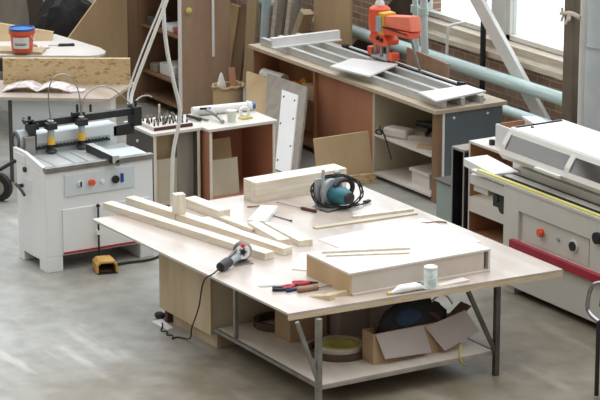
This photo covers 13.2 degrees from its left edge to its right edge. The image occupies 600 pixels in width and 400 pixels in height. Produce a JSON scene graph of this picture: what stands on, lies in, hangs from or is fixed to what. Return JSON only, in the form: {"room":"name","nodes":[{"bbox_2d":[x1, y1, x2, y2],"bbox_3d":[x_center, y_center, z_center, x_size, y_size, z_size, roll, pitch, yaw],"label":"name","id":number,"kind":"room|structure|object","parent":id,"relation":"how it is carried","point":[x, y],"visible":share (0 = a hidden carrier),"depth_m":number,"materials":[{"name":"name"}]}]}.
{"room":"woodworking shop","nodes":[
{"label":"woodworking shop","id":0,"kind":"room"},
{"bbox_2d":[0,0,42,70],"bbox_3d":[-8.775,-1.945,28.287,18.050,2.400,0.300,-9,18,-30],"label":"wall","id":1,"kind":"structure","parent":0,"point":[34,6],"depth_m":31.46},
{"bbox_2d":[0,58,599,399],"bbox_3d":[-1.219,2.664,16.173,17.750,0.100,29.600,-9,18,-30],"label":"floor","id":2,"kind":"structure","parent":0,"point":[75,332],"depth_m":21.23,"materials":[{"name":"concrete"}]},
{"bbox_2d":[0,159,16,200],"bbox_3d":[-3.233,-0.218,25.635,0.869,0.467,0.568,-9,18,-30],"label":"trolley","id":3,"kind":"object","parent":2,"relation":"on","point":[6,188],"visible":0.94,"depth_m":25.59,"materials":[{"name":"black rubber"}]},
{"bbox_2d":[0,0,28,58],"bbox_3d":[-3.606,-2.001,30.291,0.900,1.450,0.610,-2,15,-6],"label":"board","id":4,"kind":"object","parent":2,"relation":"on","point":[14,12],"visible":0.3,"depth_m":30.51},
{"bbox_2d":[0,34,105,57],"bbox_3d":[-3.667,-1.305,28.790,3.140,0.900,1.334,0,15,1],"label":"table","id":5,"kind":"object","parent":2,"relation":"on","point":[80,50],"visible":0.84,"depth_m":28.25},
{"bbox_2d":[0,46,45,54],"bbox_3d":[-3.312,-1.634,28.230,1.105,0.030,0.264,2,15,9],"label":"board","id":6,"kind":"object","parent":5,"relation":"on","point":[3,49],"visible":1,"depth_m":28.11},
{"bbox_2d":[8,25,34,52],"bbox_3d":[-2.998,-1.735,28.041,0.286,0.265,0.286,-9,18,-30],"label":"paint bucket","id":7,"kind":"object","parent":6,"relation":"on","point":[21,36],"visible":1,"depth_m":27.95,"materials":[{"name":"plastic"}]},
{"bbox_2d":[0,23,53,40],"bbox_3d":[-3.818,-1.960,28.721,2.155,0.400,0.389,1,15,4],"label":"board","id":8,"kind":"object","parent":5,"relation":"on","point":[40,34],"visible":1,"depth_m":28.78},
{"bbox_2d":[35,0,91,37],"bbox_3d":[-2.659,-1.764,29.899,0.875,1.200,0.600,-9,18,-30],"label":"sack","id":9,"kind":"object","parent":2,"relation":"on","point":[61,17],"visible":0.37,"depth_m":29.57,"materials":[{"name":"plastic"}]},
{"bbox_2d":[0,80,133,181],"bbox_3d":[-3.334,-0.710,26.614,3.226,0.900,0.792,1,15,4],"label":"table","id":10,"kind":"object","parent":2,"relation":"on","point":[22,102],"visible":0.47,"depth_m":26.18,"materials":[{"name":"wood"}]},
{"bbox_2d":[2,80,76,92],"bbox_3d":[-2.646,-1.151,26.401,0.720,0.064,0.300,1,15,4],"label":"magazine","id":11,"kind":"object","parent":10,"relation":"on","point":[30,84],"visible":0.93,"depth_m":26.38,"materials":[{"name":"paper"}]},
{"bbox_2d":[2,57,130,83],"bbox_3d":[-2.390,-1.322,26.634,1.302,0.270,0.047,0,15,1],"label":"board","id":12,"kind":"object","parent":10,"relation":"on","point":[15,69],"visible":0.86,"depth_m":26.61,"materials":[{"name":"wood"}]},
{"bbox_2d":[11,74,153,272],"bbox_3d":[-1.881,-0.331,23.776,1.524,1.662,0.978,-9,18,-30],"label":"machine","id":13,"kind":"object","parent":2,"relation":"on","point":[66,174],"visible":0.98,"depth_m":23.49,"materials":[{"name":"white metal"}]},
{"bbox_2d":[11,132,19,147],"bbox_3d":[-2.588,-0.534,23.657,0.020,0.170,0.170,-9,18,-30],"label":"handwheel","id":14,"kind":"object","parent":13,"relation":"attached to","point":[15,136],"depth_m":23.65,"materials":[{"name":"metal"}]},
{"bbox_2d":[68,0,127,104],"bbox_3d":[-2.303,-2.171,29.302,0.780,2.300,0.030,-9,18,-30],"label":"cut plywood","id":15,"kind":"object","parent":2,"relation":"on","point":[103,25],"visible":0.4,"depth_m":29.42,"materials":[{"name":"wood"}]},
{"bbox_2d":[92,255,158,274],"bbox_3d":[-1.493,0.465,23.806,0.418,0.115,1.306,6,16,22],"label":"foot pedal","id":16,"kind":"object","parent":2,"relation":"on","point":[104,264],"visible":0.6,"depth_m":23.37,"materials":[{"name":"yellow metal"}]},
{"bbox_2d":[92,255,117,273],"bbox_3d":[-1.753,0.581,23.380,0.190,0.115,0.200,-4,16,-15],"label":"hood","id":17,"kind":"object","parent":16,"relation":"attached to","point":[104,264],"depth_m":23.34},
{"bbox_2d":[123,115,201,204],"bbox_3d":[-1.341,-0.354,25.502,0.550,0.800,0.610,-9,18,-30],"label":"base cabinet","id":18,"kind":"object","parent":2,"relation":"on","point":[159,143],"visible":0.58,"depth_m":25.36,"materials":[{"name":"brown wood"}]},
{"bbox_2d":[141,116,192,130],"bbox_3d":[-1.315,-0.748,25.359,0.420,0.035,0.355,-9,18,-30],"label":"rack","id":19,"kind":"object","parent":18,"relation":"on","point":[167,126],"visible":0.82,"depth_m":25.25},
{"bbox_2d":[162,0,181,205],"bbox_3d":[-1.190,-1.784,24.465,0.198,4.094,0.133,-9,18,-30],"label":"air hose","id":20,"kind":"object","parent":2,"relation":"on","point":[167,52],"visible":0.8,"depth_m":24.77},
{"bbox_2d":[127,0,230,114],"bbox_3d":[-1.391,-2.250,29.346,0.650,2.430,1.360,-9,18,-30],"label":"tall cabinet","id":21,"kind":"object","parent":2,"relation":"on","point":[192,46],"visible":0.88,"depth_m":29.05,"materials":[{"name":"brown wood"}]},
{"bbox_2d":[142,20,177,38],"bbox_3d":[-1.310,-1.923,29.305,0.580,0.020,0.940,-9,18,-30],"label":"shelf","id":22,"kind":"object","parent":21,"relation":"attached to","point":[145,27],"depth_m":29.45,"materials":[{"name":"brown wood"}]},
{"bbox_2d":[142,69,178,85],"bbox_3d":[-1.310,-1.412,29.445,0.580,0.020,0.940,-9,18,-30],"label":"shelf","id":23,"kind":"object","parent":21,"relation":"attached to","point":[146,73],"depth_m":29.49,"materials":[{"name":"brown wood"}]},
{"bbox_2d":[143,88,178,108],"bbox_3d":[-1.310,-1.151,29.516,0.580,0.020,0.940,-9,18,-30],"label":"shelf","id":24,"kind":"object","parent":21,"relation":"attached to","point":[164,95],"depth_m":29.67,"materials":[{"name":"brown wood"}]},
{"bbox_2d":[160,60,177,78],"bbox_3d":[-1.404,-1.477,29.398,0.230,0.130,0.350,-9,18,-30],"label":"tool case","id":25,"kind":"object","parent":21,"relation":"on","point":[164,69],"visible":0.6,"depth_m":29.35,"materials":[{"name":"white plastic"}]},
{"bbox_2d":[211,0,214,56],"bbox_3d":[-0.967,-2.380,28.778,0.030,1.620,0.012,-9,18,-30],"label":"lath","id":26,"kind":"object","parent":21,"relation":"attached to","point":[212,1],"visible":1,"depth_m":28.91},
{"bbox_2d":[159,253,274,347],"bbox_3d":[-0.206,0.651,21.938,1.750,0.742,0.890,-9,18,-30],"label":"base cabinet","id":27,"kind":"object","parent":2,"relation":"on","point":[180,285],"visible":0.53,"depth_m":21.36,"materials":[{"name":"wood"}]},
{"bbox_2d":[211,80,244,104],"bbox_3d":[-0.791,-1.031,28.508,0.370,0.520,0.372,-9,18,-30],"label":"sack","id":28,"kind":"object","parent":2,"relation":"on","point":[232,94],"visible":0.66,"depth_m":28.34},
{"bbox_2d":[183,110,277,199],"bbox_3d":[-0.727,-0.425,25.762,0.780,0.800,0.680,-9,18,-30],"label":"base cabinet","id":29,"kind":"object","parent":2,"relation":"on","point":[252,141],"visible":0.62,"depth_m":25.73,"materials":[{"name":"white wood"}]},
{"bbox_2d":[212,137,231,159],"bbox_3d":[-0.849,-0.353,25.771,0.400,0.496,0.104,-9,18,-30],"label":"plywood offcut","id":30,"kind":"object","parent":29,"relation":"on","point":[221,147],"visible":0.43,"depth_m":25.79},
{"bbox_2d":[191,101,255,115],"bbox_3d":[-0.760,-0.915,25.841,0.662,0.100,0.100,-6,16,-22],"label":"roll","id":31,"kind":"object","parent":29,"relation":"on","point":[220,108],"visible":0.9,"depth_m":25.80,"materials":[{"name":"plastic"}]},
{"bbox_2d":[212,157,238,196],"bbox_3d":[-0.758,-0.227,25.567,0.340,0.360,0.056,-9,18,-30],"label":"plywood offcut","id":32,"kind":"object","parent":29,"relation":"on","point":[225,171],"visible":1,"depth_m":25.57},
{"bbox_2d":[230,4,240,66],"bbox_3d":[-0.828,-1.911,31.118,0.180,0.840,0.200,-9,18,-30],"label":"leaning board","id":33,"kind":"object","parent":2,"relation":"on","point":[234,9],"visible":0.5,"depth_m":31.05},
{"bbox_2d":[233,2,246,80],"bbox_3d":[-0.695,-1.881,30.895,0.180,0.900,0.200,-9,18,-30],"label":"leaning board","id":34,"kind":"object","parent":2,"relation":"on","point":[238,62],"visible":0.86,"depth_m":30.88,"materials":[{"name":"brown wood"}]},
{"bbox_2d":[243,0,258,82],"bbox_3d":[-0.546,-2.442,30.483,0.180,2.200,0.220,-9,18,-30],"label":"leaning board","id":35,"kind":"object","parent":2,"relation":"on","point":[252,5],"visible":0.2,"depth_m":30.59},
{"bbox_2d":[246,71,266,114],"bbox_3d":[-0.433,-0.907,27.770,0.279,0.670,1.390,0,15,-1],"label":"sheet","id":36,"kind":"object","parent":2,"relation":"on","point":[256,85],"visible":0.36,"depth_m":28.00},
{"bbox_2d":[260,0,270,42],"bbox_3d":[-0.388,-2.345,30.318,0.270,2.108,0.109,-12,19,-36],"label":"pipe","id":37,"kind":"object","parent":2,"relation":"on","point":[266,4],"visible":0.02,"depth_m":30.33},
{"bbox_2d":[270,0,280,37],"bbox_3d":[-0.287,-2.049,30.183,0.261,1.610,0.092,4,16,14],"label":"leaning timber","id":38,"kind":"object","parent":2,"relation":"on","point":[276,7],"visible":0.44,"depth_m":30.14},
{"bbox_2d":[277,0,287,36],"bbox_3d":[-0.210,-2.015,30.059,0.277,1.611,0.090,5,16,18],"label":"leaning timber","id":39,"kind":"object","parent":2,"relation":"on","point":[283,6],"visible":0.44,"depth_m":30.00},
{"bbox_2d":[265,73,308,170],"bbox_3d":[-0.143,-0.790,27.225,0.469,0.768,1.619,0,15,2],"label":"sheet","id":40,"kind":"object","parent":2,"relation":"on","point":[275,85],"visible":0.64,"depth_m":27.30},
{"bbox_2d":[275,90,298,171],"bbox_3d":[-0.135,-0.710,27.060,0.200,0.662,1.088,1,15,5],"label":"plate","id":41,"kind":"object","parent":2,"relation":"on","point":[289,101],"visible":0.98,"depth_m":27.05,"materials":[{"name":"metal"}]},
{"bbox_2d":[284,0,294,35],"bbox_3d":[-0.133,-1.981,29.935,0.293,1.612,0.088,6,16,21],"label":"leaning timber","id":42,"kind":"object","parent":2,"relation":"on","point":[290,6],"visible":0.44,"depth_m":29.87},
{"bbox_2d":[291,0,301,33],"bbox_3d":[-0.056,-1.947,29.811,0.277,1.611,0.090,5,16,18],"label":"leaning timber","id":43,"kind":"object","parent":2,"relation":"on","point":[298,3],"visible":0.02,"depth_m":29.72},
{"bbox_2d":[291,9,313,34],"bbox_3d":[-0.096,-1.631,29.564,0.151,1.169,0.658,-12,19,-38],"label":"post","id":44,"kind":"object","parent":2,"relation":"on","point":[305,16],"visible":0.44,"depth_m":29.25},
{"bbox_2d":[92,182,562,399],"bbox_3d":[0.156,0.729,21.504,2.550,0.820,3.275,-9,18,-30],"label":"work table","id":45,"kind":"object","parent":2,"relation":"on","point":[508,265],"depth_m":20.67,"materials":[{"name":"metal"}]},
{"bbox_2d":[103,201,162,224],"bbox_3d":[-1.422,0.111,22.173,0.100,0.060,0.702,-14,20,-41],"label":"pine timber","id":46,"kind":"object","parent":45,"relation":"on","point":[115,207],"visible":1,"depth_m":22.14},
{"bbox_2d":[126,196,175,219],"bbox_3d":[-1.251,0.065,22.340,0.095,0.060,0.694,-13,20,-39],"label":"pine timber","id":47,"kind":"object","parent":45,"relation":"on","point":[135,201],"visible":1,"depth_m":22.32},
{"bbox_2d":[172,192,185,213],"bbox_3d":[-1.027,0.027,22.042,0.095,0.170,0.081,-7,17,-23],"label":"block","id":48,"kind":"object","parent":47,"relation":"on","point":[178,198],"visible":1,"depth_m":22.01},
{"bbox_2d":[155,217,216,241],"bbox_3d":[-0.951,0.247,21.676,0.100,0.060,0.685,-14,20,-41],"label":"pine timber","id":49,"kind":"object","parent":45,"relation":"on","point":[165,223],"visible":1,"depth_m":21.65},
{"bbox_2d":[160,240,253,339],"bbox_3d":[-0.837,0.731,21.217,0.558,0.967,1.275,-9,18,-30],"label":"grinder","id":50,"kind":"object","parent":45,"relation":"on","point":[242,250],"visible":1,"depth_m":20.78,"materials":[{"name":"metal"}]},
{"bbox_2d":[186,196,229,219],"bbox_3d":[-0.799,0.066,22.299,0.120,0.080,0.532,-11,19,-35],"label":"pine offcut","id":51,"kind":"object","parent":45,"relation":"on","point":[195,203],"visible":0.82,"depth_m":22.24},
{"bbox_2d":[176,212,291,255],"bbox_3d":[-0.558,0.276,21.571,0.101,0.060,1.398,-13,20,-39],"label":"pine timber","id":52,"kind":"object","parent":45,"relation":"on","point":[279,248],"visible":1,"depth_m":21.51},
{"bbox_2d":[219,215,253,231],"bbox_3d":[-0.555,0.186,21.955,0.075,0.030,0.603,-11,19,-35],"label":"board","id":53,"kind":"object","parent":45,"relation":"on","point":[227,219],"visible":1,"depth_m":21.89,"materials":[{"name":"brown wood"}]},
{"bbox_2d":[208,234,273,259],"bbox_3d":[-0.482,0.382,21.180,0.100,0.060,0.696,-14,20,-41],"label":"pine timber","id":54,"kind":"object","parent":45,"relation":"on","point":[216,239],"visible":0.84,"depth_m":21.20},
{"bbox_2d":[248,205,277,222],"bbox_3d":[-0.316,0.129,22.136,0.150,0.045,0.481,3,16,12],"label":"block","id":55,"kind":"object","parent":45,"relation":"on","point":[264,213],"visible":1,"depth_m":22.10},
{"bbox_2d":[247,220,289,244],"bbox_3d":[-0.269,0.273,21.600,0.100,0.050,0.641,-7,17,-25],"label":"wedge","id":56,"kind":"object","parent":45,"relation":"on","point":[260,228],"visible":0.97,"depth_m":21.55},
{"bbox_2d":[263,222,312,246],"bbox_3d":[-0.128,0.273,21.599,0.130,0.050,0.719,-9,18,-30],"label":"wedge","id":57,"kind":"object","parent":45,"relation":"on","point":[297,239],"visible":1,"depth_m":21.45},
{"bbox_2d":[244,164,346,202],"bbox_3d":[-0.040,-0.149,22.898,0.950,0.180,0.200,-10,18,-31],"label":"beam","id":58,"kind":"structure","parent":45,"relation":"on","point":[268,187],"depth_m":22.75,"materials":[{"name":"wood"}]},
{"bbox_2d":[275,310,326,342],"bbox_3d":[0.008,0.949,20.962,0.350,0.302,0.240,-9,18,-30],"label":"cardboard box","id":59,"kind":"object","parent":45,"relation":"on","point":[285,329],"visible":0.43,"depth_m":20.88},
{"bbox_2d":[292,252,310,270],"bbox_3d":[0.068,0.479,20.930,0.248,0.006,0.603,5,16,16],"label":"laminate offcut","id":60,"kind":"object","parent":45,"relation":"on","point":[300,263],"visible":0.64,"depth_m":20.84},
{"bbox_2d":[297,285,331,292],"bbox_3d":[0.119,0.679,20.141,0.321,0.051,0.048,-8,17,-28],"label":"chisel","id":61,"kind":"object","parent":45,"relation":"on","point":[312,287],"visible":1,"depth_m":20.10,"materials":[{"name":"wood"}]},
{"bbox_2d":[310,169,370,210],"bbox_3d":[0.366,-0.116,22.463,0.376,0.335,0.512,14,21,42],"label":"saw","id":62,"kind":"object","parent":45,"relation":"on","point":[328,191],"visible":1,"depth_m":22.39,"materials":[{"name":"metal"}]},
{"bbox_2d":[218,319,491,384],"bbox_3d":[0.427,1.131,20.903,1.600,0.018,1.630,-9,18,-30],"label":"shelf","id":63,"kind":"object","parent":45,"relation":"attached to","point":[290,357],"depth_m":20.43,"materials":[{"name":"wood"}]},
{"bbox_2d":[327,298,428,336],"bbox_3d":[0.630,0.869,21.145,0.860,0.360,0.260,-9,18,-30],"label":"carton","id":64,"kind":"object","parent":45,"relation":"on","point":[350,323],"visible":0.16,"depth_m":20.95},
{"bbox_2d":[307,230,489,296],"bbox_3d":[0.787,0.493,20.544,1.315,0.182,0.665,-9,18,-30],"label":"box","id":65,"kind":"object","parent":45,"relation":"on","point":[455,256],"visible":1,"depth_m":20.38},
{"bbox_2d":[322,247,409,252],"bbox_3d":[0.522,0.396,20.526,0.709,0.016,0.022,-3,15,-9],"label":"batten","id":66,"kind":"object","parent":65,"relation":"on","point":[394,248],"visible":1,"depth_m":20.52,"materials":[{"name":"brown wood"}]},
{"bbox_2d":[325,252,409,256],"bbox_3d":[0.532,0.425,20.427,0.667,0.012,0.025,-2,15,-7],"label":"batten","id":67,"kind":"object","parent":65,"relation":"on","point":[380,253],"visible":1,"depth_m":20.42,"materials":[{"name":"brown wood"}]},
{"bbox_2d":[318,218,480,247],"bbox_3d":[0.795,0.324,21.497,1.120,0.006,0.840,-9,18,-30],"label":"sheet","id":68,"kind":"object","parent":45,"relation":"on","point":[412,227],"visible":0.57,"depth_m":21.65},
{"bbox_2d":[387,282,425,294],"bbox_3d":[0.816,0.678,20.091,0.335,0.064,0.100,-9,18,-30],"label":"tube","id":69,"kind":"object","parent":45,"relation":"on","point":[413,286],"visible":1,"depth_m":20.06,"materials":[{"name":"white plastic"}]},
{"bbox_2d":[362,301,478,364],"bbox_3d":[0.959,1.053,20.526,0.960,0.332,0.226,-9,18,-30],"label":"carton","id":70,"kind":"object","parent":45,"relation":"on","point":[446,334],"visible":0.97,"depth_m":20.43,"materials":[{"name":"cardboard"}]},
{"bbox_2d":[376,295,452,333],"bbox_3d":[0.897,0.987,20.507,0.720,0.439,0.132,-9,18,-30],"label":"backpack","id":71,"kind":"object","parent":70,"relation":"in","point":[401,315],"visible":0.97,"depth_m":20.41,"materials":[{"name":"black fabric"}]},
{"bbox_2d":[424,264,437,289],"bbox_3d":[1.013,0.598,20.167,0.106,0.179,0.106,-9,18,-30],"label":"can","id":72,"kind":"object","parent":45,"relation":"on","point":[430,270],"visible":1,"depth_m":20.13,"materials":[{"name":"white plastic"}]},
{"bbox_2d":[437,277,469,286],"bbox_3d":[1.192,0.638,20.312,0.265,0.025,0.068,-8,17,-26],"label":"wood sliver","id":73,"kind":"object","parent":45,"relation":"on","point":[458,280],"visible":1,"depth_m":20.31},
{"bbox_2d":[314,0,352,45],"bbox_3d":[0.366,-1.916,28.939,0.030,2.000,0.770,-9,18,-30],"label":"board","id":74,"kind":"object","parent":2,"relation":"on","point":[328,14],"visible":0.44,"depth_m":28.83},
{"bbox_2d":[313,131,372,174],"bbox_3d":[0.437,-0.421,26.335,0.612,0.490,0.152,-6,16,-21],"label":"plywood sheet","id":75,"kind":"object","parent":2,"relation":"on","point":[351,151],"visible":0.79,"depth_m":26.36,"materials":[{"name":"wood"}]},
{"bbox_2d":[349,173,375,183],"bbox_3d":[0.632,-0.211,26.308,0.280,0.100,0.030,-6,16,-20],"label":"osb offcut","id":76,"kind":"object","parent":2,"relation":"on","point":[368,178],"visible":0.79,"depth_m":26.30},
{"bbox_2d":[248,33,506,203],"bbox_3d":[0.744,-0.927,27.124,0.850,1.050,3.670,-9,18,-30],"label":"workbench","id":77,"kind":"object","parent":2,"relation":"on","point":[343,102],"visible":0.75,"depth_m":26.53,"materials":[{"name":"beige wood"}]},
{"bbox_2d":[259,68,288,79],"bbox_3d":[-0.283,-1.334,28.194,0.128,0.128,0.382,-11,19,-35],"label":"paper roll","id":78,"kind":"object","parent":77,"relation":"on","point":[263,72],"visible":0.5,"depth_m":28.16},
{"bbox_2d":[269,30,341,48],"bbox_3d":[0.064,-1.729,27.939,0.850,0.104,0.100,-9,18,-30],"label":"trim","id":79,"kind":"structure","parent":77,"relation":"on","point":[331,35],"depth_m":27.92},
{"bbox_2d":[330,58,397,76],"bbox_3d":[0.620,-1.363,26.762,0.575,0.019,0.649,9,18,29],"label":"sheet","id":80,"kind":"object","parent":77,"relation":"on","point":[367,68],"visible":1,"depth_m":26.77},
{"bbox_2d":[248,42,506,114],"bbox_3d":[0.744,-1.318,27.017,0.850,0.040,3.670,-9,18,-30],"label":"countertop","id":81,"kind":"structure","parent":77,"relation":"on","point":[491,101],"depth_m":26.20,"materials":[{"name":"wood"}]},
{"bbox_2d":[367,0,424,74],"bbox_3d":[1.066,-2.002,26.864,0.437,1.360,0.915,-9,18,-30],"label":"machine","id":82,"kind":"object","parent":77,"relation":"on","point":[385,26],"visible":0.99,"depth_m":26.91,"materials":[{"name":"metal"}]},
{"bbox_2d":[376,11,395,34],"bbox_3d":[0.890,-1.836,26.960,0.175,0.230,0.120,-9,18,-30],"label":"switch","id":83,"kind":"object","parent":82,"relation":"attached to","point":[382,17],"depth_m":26.90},
{"bbox_2d":[384,125,413,138],"bbox_3d":[0.998,-0.685,26.239,0.300,0.100,0.160,12,19,37],"label":"cloth bundle","id":84,"kind":"object","parent":77,"relation":"on","point":[395,131],"visible":1,"depth_m":26.18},
{"bbox_2d":[374,163,431,196],"bbox_3d":[1.346,-0.208,26.248,0.760,0.025,1.035,-9,18,-30],"label":"shelf","id":85,"kind":"object","parent":77,"relation":"attached to","point":[399,173],"depth_m":26.43,"materials":[{"name":"wood"}]},
{"bbox_2d":[374,127,431,156],"bbox_3d":[1.346,-0.596,26.142,0.760,0.020,1.035,-9,18,-30],"label":"shelf","id":86,"kind":"object","parent":77,"relation":"attached to","point":[410,144],"depth_m":26.07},
{"bbox_2d":[404,132,431,140],"bbox_3d":[1.332,-0.636,26.163,0.550,0.045,0.180,3,16,11],"label":"board","id":87,"kind":"object","parent":77,"relation":"on","point":[419,136],"visible":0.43,"depth_m":26.11,"materials":[{"name":"brown wood"}]},
{"bbox_2d":[415,120,431,136],"bbox_3d":[1.389,-0.705,26.091,0.583,0.124,0.222,10,18,32],"label":"tool","id":88,"kind":"object","parent":87,"relation":"on","point":[425,124],"visible":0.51,"depth_m":26.18,"materials":[{"name":"plastic"}]},
{"bbox_2d":[409,164,431,189],"bbox_3d":[1.340,-0.238,26.009,0.360,0.160,0.360,-9,18,-30],"label":"lidded box","id":89,"kind":"object","parent":77,"relation":"on","point":[421,174],"visible":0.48,"depth_m":25.93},
{"bbox_2d":[406,47,449,78],"bbox_3d":[1.325,-0.966,27.076,0.020,1.150,0.731,-10,18,-32],"label":"sheet","id":90,"kind":"object","parent":77,"relation":"on","point":[427,63],"visible":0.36,"depth_m":26.92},
{"bbox_2d":[418,85,485,102],"bbox_3d":[1.502,-1.049,25.616,0.670,0.019,0.430,-9,18,-30],"label":"sheet","id":91,"kind":"object","parent":77,"relation":"on","point":[444,94],"visible":1,"depth_m":25.61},
{"bbox_2d":[352,0,429,53],"bbox_3d":[0.851,-1.800,28.988,0.042,2.016,2.412,-9,18,-30],"label":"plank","id":92,"kind":"object","parent":2,"relation":"on","point":[401,7],"visible":0.02,"depth_m":28.50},
{"bbox_2d":[240,0,561,105],"bbox_3d":[2.307,-0.706,26.385,0.136,1.013,14.400,-9,18,-30],"label":"pipe","id":93,"kind":"object","parent":2,"relation":"on","point":[535,90],"visible":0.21,"depth_m":26.88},
{"bbox_2d":[411,0,419,51],"bbox_3d":[1.253,-2.586,27.412,0.092,4.102,0.218,-9,18,-30],"label":"standpipe","id":94,"kind":"object","parent":2,"relation":"on","point":[414,6],"visible":0.21,"depth_m":27.59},
{"bbox_2d":[418,0,428,54],"bbox_3d":[1.335,-2.550,27.280,0.112,4.102,0.238,-9,18,-30],"label":"standpipe","id":95,"kind":"object","parent":2,"relation":"on","point":[423,10],"visible":0.38,"depth_m":27.49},
{"bbox_2d":[433,175,450,221],"bbox_3d":[1.449,0.032,24.754,0.210,0.450,0.350,-9,18,-30],"label":"bin","id":96,"kind":"object","parent":2,"relation":"on","point":[443,197],"visible":0.44,"depth_m":24.72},
{"bbox_2d":[450,143,468,229],"bbox_3d":[1.593,-0.091,24.448,0.274,0.850,0.210,-9,18,-30],"label":"base cabinet","id":97,"kind":"object","parent":2,"relation":"on","point":[459,172],"visible":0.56,"depth_m":24.42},
{"bbox_2d":[479,0,486,89],"bbox_3d":[1.917,-2.474,27.000,0.060,4.100,0.060,-9,18,-30],"label":"support post","id":98,"kind":"object","parent":2,"relation":"on","point":[482,28],"visible":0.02,"depth_m":27.23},
{"bbox_2d":[468,137,520,243],"bbox_3d":[2.015,-0.013,23.970,0.445,0.950,0.990,-9,18,-30],"label":"base cabinet","id":99,"kind":"object","parent":2,"relation":"on","point":[485,219],"visible":0.22,"depth_m":24.24,"materials":[{"name":"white wood"}]},
{"bbox_2d":[472,194,492,203],"bbox_3d":[2.017,0.047,23.988,0.400,0.015,0.954,-9,18,-30],"label":"shelf","id":100,"kind":"object","parent":99,"relation":"attached to","point":[476,198],"depth_m":24.19,"materials":[{"name":"brown wood"}]},
{"bbox_2d":[495,120,530,148],"bbox_3d":[2.101,-0.543,23.691,0.330,0.220,0.640,-9,18,-30],"label":"tray","id":101,"kind":"object","parent":99,"relation":"on","point":[502,129],"visible":0.24,"depth_m":23.85,"materials":[{"name":"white wood"}]},
{"bbox_2d":[470,0,550,119],"bbox_3d":[2.265,-1.224,26.598,0.050,2.025,2.298,-9,18,-30],"label":"diagonal brace","id":102,"kind":"object","parent":2,"relation":"on","point":[481,7],"visible":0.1,"depth_m":26.75,"materials":[{"name":"white paint"}]},
{"bbox_2d":[502,105,551,120],"bbox_3d":[1.959,-0.634,26.563,0.100,0.780,2.180,-9,18,-30],"label":"pipe","id":103,"kind":"object","parent":2,"relation":"on","point":[509,111],"visible":0.02,"depth_m":26.06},
{"bbox_2d":[464,119,599,322],"bbox_3d":[2.860,0.368,21.704,0.945,1.412,4.400,-9,18,-30],"label":"edge bander","id":104,"kind":"object","parent":2,"relation":"on","point":[550,208],"visible":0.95,"depth_m":22.18,"materials":[{"name":"white metal"}]},
{"bbox_2d":[499,119,599,193],"bbox_3d":[3.002,-0.105,21.313,0.720,0.270,3.820,-9,18,-30],"label":"hood","id":105,"kind":"object","parent":104,"relation":"attached to","point":[564,150],"depth_m":22.28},
{"bbox_2d":[577,0,587,125],"bbox_3d":[2.749,-1.908,24.929,0.116,4.100,0.116,-9,18,-30],"label":"drainpipe","id":106,"kind":"object","parent":2,"relation":"on","point":[584,3],"visible":0.26,"depth_m":25.04,"materials":[{"name":"metal"}]},
{"bbox_2d":[583,0,599,131],"bbox_3d":[2.876,-1.842,24.687,0.316,4.100,0.316,-9,18,-30],"label":"ventilation duct","id":107,"kind":"object","parent":2,"relation":"on","point":[592,59],"visible":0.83,"depth_m":24.75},
{"bbox_2d":[585,281,599,395],"bbox_3d":[2.611,1.074,19.925,0.526,0.988,0.751,-9,18,-30],"label":"cart","id":108,"kind":"object","parent":2,"relation":"on","point":[588,297],"visible":1,"depth_m":20.01,"materials":[{"name":"silver metal"}]},
{"bbox_2d":[230,0,562,122],"bbox_3d":[6.523,0.380,20.357,0.300,2.100,29.600,-9,18,-30],"label":"wall","id":109,"kind":"structure","parent":0,"point":[514,99],"depth_m":27.67,"materials":[{"name":"brick"}]},
{"bbox_2d":[419,11,562,80],"bbox_3d":[7.742,0.846,18.293,0.380,0.210,24.720,-9,18,-30],"label":"trim","id":110,"kind":"structure","parent":109,"relation":"attached to","point":[531,58],"depth_m":27.22,"materials":[{"name":"wood"}]},
{"bbox_2d":[562,0,580,123],"bbox_3d":[2.653,-2.201,25.055,0.120,4.600,0.160,-9,18,-30],"label":"wall column","id":111,"kind":"structure","parent":0,"point":[572,28],"depth_m":25.24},
{"bbox_2d":[559,7,580,24],"bbox_3d":[2.583,-1.766,25.049,0.132,0.140,0.281,-9,18,-30],"label":"wall hook","id":112,"kind":"object","parent":111,"relation":"attached to","point":[569,14],"visible":1,"depth_m":25.02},
{"bbox_3d":[6.522,-2.900,19.460,0.300,0.300,29.600,-9,18,-30],"label":"wall","id":113,"kind":"structure","parent":0,"visible":0},
{"bbox_2d":[428,0,492,32],"bbox_3d":[1.734,-3.368,27.537,0.080,3.060,1.340,-9,18,-30],"label":"window","id":114,"kind":"structure","parent":113,"relation":"in","point":[433,13],"depth_m":28.04,"materials":[{"name":"white paint"}]},
{"bbox_2d":[493,0,516,39],"bbox_3d":[2.147,-3.174,26.904,0.150,3.100,0.220,-9,18,-30],"label":"trim","id":115,"kind":"structure","parent":113,"relation":"attached to","point":[499,6],"depth_m":27.17,"materials":[{"name":"white paint"}]},
{"bbox_2d":[506,0,562,55],"bbox_3d":[2.592,-2.990,26.155,0.080,3.060,1.560,-9,18,-30],"label":"window","id":116,"kind":"structure","parent":113,"relation":"in","point":[511,4],"depth_m":27.05,"materials":[{"name":"white paint"}]},
{"label":"outside","id":117,"kind":"structure","parent":0,"visible":0},
{"bbox_2d":[441,0,564,46],"bbox_3d":[21.627,-2.095,34.139,39.950,0.200,80.000,-9,18,-30],"label":"sky","id":118,"kind":"structure","parent":117,"point":[536,19],"depth_m":35.25,"materials":[{"name":"white"}]},
{"bbox_3d":[-5.030,-3.152,21.327,17.900,0.200,0.120,-9,18,-30],"label":"ceiling","id":119,"kind":"structure","parent":0,"visible":0},
{"bbox_2d":[127,0,163,103],"bbox_3d":[-1.309,-2.313,24.014,0.737,2.836,0.096,-9,18,-30],"label":"air hose","id":120,"kind":"object","parent":119,"relation":"hanging from","point":[161,4],"visible":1,"depth_m":24.20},
{"bbox_2d":[129,0,168,104],"bbox_3d":[-1.270,-2.307,23.997,0.762,2.841,0.084,-9,18,-30],"label":"air hose","id":121,"kind":"object","parent":119,"relation":"hanging from","point":[165,1],"visible":1,"depth_m":24.17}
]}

